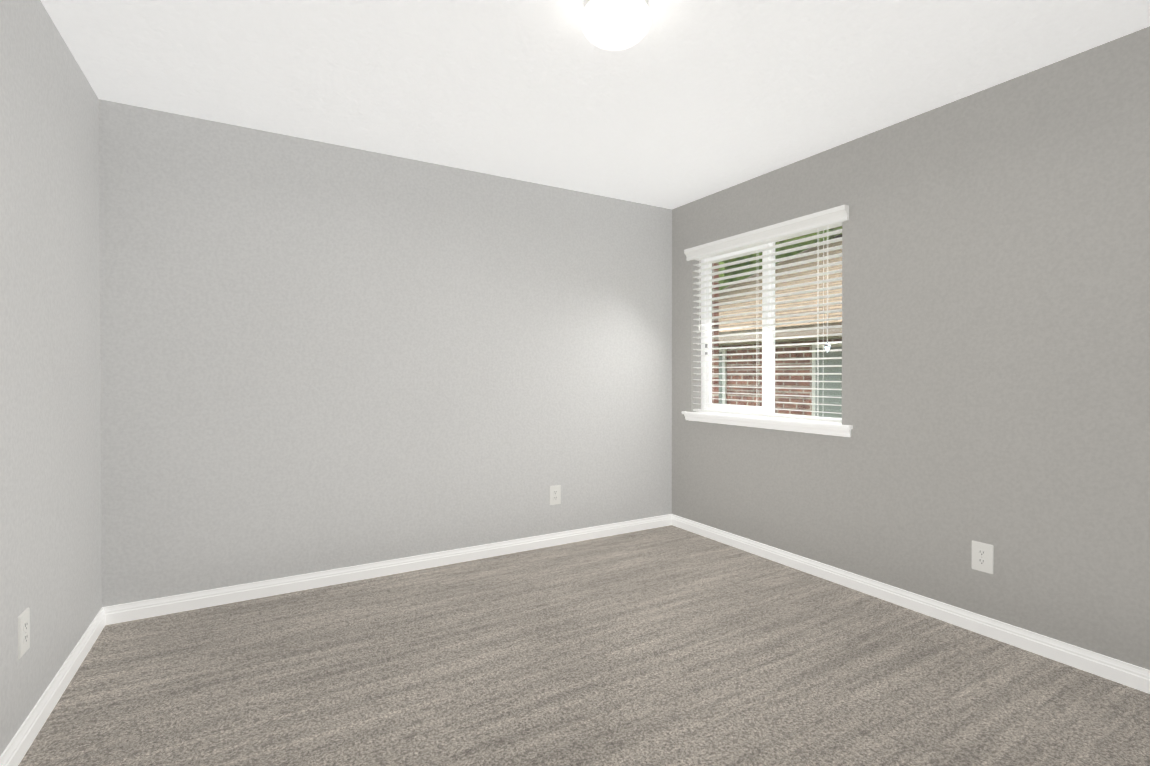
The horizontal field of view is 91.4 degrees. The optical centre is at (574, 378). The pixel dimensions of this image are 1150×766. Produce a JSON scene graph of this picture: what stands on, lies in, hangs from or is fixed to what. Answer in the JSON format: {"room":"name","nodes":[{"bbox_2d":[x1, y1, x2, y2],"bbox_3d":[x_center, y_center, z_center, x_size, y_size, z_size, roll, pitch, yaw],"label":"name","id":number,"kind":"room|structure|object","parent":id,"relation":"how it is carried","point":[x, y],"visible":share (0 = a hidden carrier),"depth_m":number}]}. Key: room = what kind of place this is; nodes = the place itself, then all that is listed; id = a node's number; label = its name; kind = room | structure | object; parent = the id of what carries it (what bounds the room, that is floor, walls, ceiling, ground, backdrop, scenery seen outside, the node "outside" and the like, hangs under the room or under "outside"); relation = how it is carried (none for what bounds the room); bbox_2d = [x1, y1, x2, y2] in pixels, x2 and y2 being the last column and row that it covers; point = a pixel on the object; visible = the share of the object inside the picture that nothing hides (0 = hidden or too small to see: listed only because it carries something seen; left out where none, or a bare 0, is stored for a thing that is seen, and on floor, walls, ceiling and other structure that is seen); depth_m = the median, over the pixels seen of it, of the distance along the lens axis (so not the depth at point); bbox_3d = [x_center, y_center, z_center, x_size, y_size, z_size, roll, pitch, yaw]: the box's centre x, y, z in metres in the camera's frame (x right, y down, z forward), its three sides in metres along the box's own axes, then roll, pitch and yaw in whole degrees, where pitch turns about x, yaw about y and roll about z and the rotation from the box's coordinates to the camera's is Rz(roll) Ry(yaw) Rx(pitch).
{"room":"empty bedroom","nodes":[
{"label":"empty bedroom","id":0,"kind":"room"},
{"bbox_2d":[0,0,101,755],"bbox_3d":[-1.319,-0.057,0.860,0.254,2.440,3.932,0,1,-31],"label":"wall","id":1,"kind":"structure","parent":0,"point":[50,489],"depth_m":1.94},
{"bbox_2d":[18,607,29,658],"bbox_3d":[-1.716,0.794,1.750,0.009,0.130,0.086,0,1,-31],"label":"electrical outlet","id":2,"kind":"object","parent":1,"relation":"attached to","point":[23,631],"visible":1,"depth_m":1.74},
{"bbox_2d":[0,607,104,765],"bbox_3d":[-1.292,1.121,0.999,0.102,0.082,3.709,0,1,-31],"label":"baseboard","id":3,"kind":"structure","parent":1,"relation":"attached to","point":[18,746],"depth_m":1.94},
{"bbox_2d":[99,99,671,606],"bbox_3d":[-0.766,-0.078,3.546,3.750,2.440,0.160,0,1,-31],"label":"wall","id":4,"kind":"structure","parent":0,"point":[317,355],"depth_m":3.16},
{"bbox_2d":[103,514,671,624],"bbox_3d":[-0.722,1.101,3.481,3.430,0.082,0.014,0,1,-31],"label":"baseboard","id":5,"kind":"structure","parent":4,"relation":"attached to","point":[126,612],"depth_m":3.17},
{"bbox_2d":[549,485,560,504],"bbox_3d":[-0.134,0.797,3.828,0.086,0.130,0.008,0,1,-31],"label":"electrical outlet","id":6,"kind":"object","parent":4,"relation":"attached to","point":[555,495],"visible":1,"depth_m":3.83},
{"bbox_2d":[18,525,1149,765],"bbox_3d":[0.166,1.215,1.860,3.870,0.120,4.029,0,1,-31],"label":"floor","id":7,"kind":"structure","parent":0,"point":[670,645],"depth_m":2.14},
{"bbox_2d":[40,0,1149,208],"bbox_3d":[0.166,-1.345,1.840,3.870,0.120,4.029,0,1,-31],"label":"ceiling","id":8,"kind":"structure","parent":0,"point":[681,103],"depth_m":2.36},
{"bbox_2d":[580,0,651,50],"bbox_3d":[0.140,-1.214,1.917,0.243,0.144,0.244,0,1,-31],"label":"lamp","id":9,"kind":"object","parent":8,"relation":"attached to","point":[614,25],"visible":1,"depth_m":1.86},
{"bbox_2d":[672,26,1149,669],"bbox_3d":[1.763,-0.072,2.793,0.160,2.440,3.709,0,1,-31],"label":"wall","id":10,"kind":"structure","parent":0,"point":[996,316],"depth_m":2.52},
{"bbox_2d":[682,205,852,436],"bbox_3d":[1.221,-0.315,3.665,0.196,1.268,1.355,0,1,-31],"label":"window","id":11,"kind":"structure","parent":10,"relation":"in","point":[763,240],"depth_m":3.64},
{"bbox_2d":[712,226,839,403],"bbox_3d":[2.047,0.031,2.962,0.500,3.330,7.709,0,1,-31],"label":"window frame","id":12,"kind":"structure","parent":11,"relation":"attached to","point":[715,383],"depth_m":4.27},
{"bbox_2d":[672,514,1149,693],"bbox_3d":[1.688,1.107,2.758,0.014,0.082,3.709,0,1,-31],"label":"baseboard","id":13,"kind":"structure","parent":10,"relation":"attached to","point":[1118,671],"depth_m":2.62},
{"bbox_2d":[972,540,993,573],"bbox_3d":[1.829,0.805,2.522,0.008,0.130,0.086,0,1,-31],"label":"electrical outlet","id":14,"kind":"object","parent":10,"relation":"attached to","point":[982,557],"visible":1,"depth_m":2.52},
{"label":"outside","id":15,"kind":"structure","parent":0,"visible":0},
{"bbox_3d":[19.377,1.708,14.328,41.887,0.200,55.000,0,1,-31],"label":"ground","id":16,"kind":"structure","parent":15,"visible":0},
{"bbox_2d":[719,339,841,415],"bbox_3d":[6.818,0.640,0.517,0.250,2.150,22.000,0,1,-31],"label":"brick wall","id":17,"kind":"structure","parent":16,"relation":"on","point":[808,392],"depth_m":7.29},
{"bbox_2d":[719,349,726,403],"bbox_3d":[1.867,0.232,8.624,0.050,1.340,1.220,0,1,-31],"label":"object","id":18,"kind":"structure","parent":17,"relation":"attached to","point":[724,364],"depth_m":8.12},
{"bbox_2d":[719,234,841,345],"bbox_3d":[10.235,-2.367,2.279,8.850,3.897,22.600,0,1,-31],"label":"roof","id":19,"kind":"structure","parent":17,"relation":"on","point":[789,312],"depth_m":7.90},
{"bbox_2d":[812,343,841,417],"bbox_3d":[3.228,0.250,6.320,0.050,1.340,1.270,0,1,-31],"label":"window","id":20,"kind":"structure","parent":17,"relation":"attached to","point":[815,378],"depth_m":6.66},
{"bbox_2d":[719,226,841,289],"bbox_3d":[6.523,-5.255,17.585,21.386,13.675,35.505,0,1,-31],"label":"trees","id":21,"kind":"object","parent":16,"relation":"on","point":[760,260],"depth_m":12.37}
]}

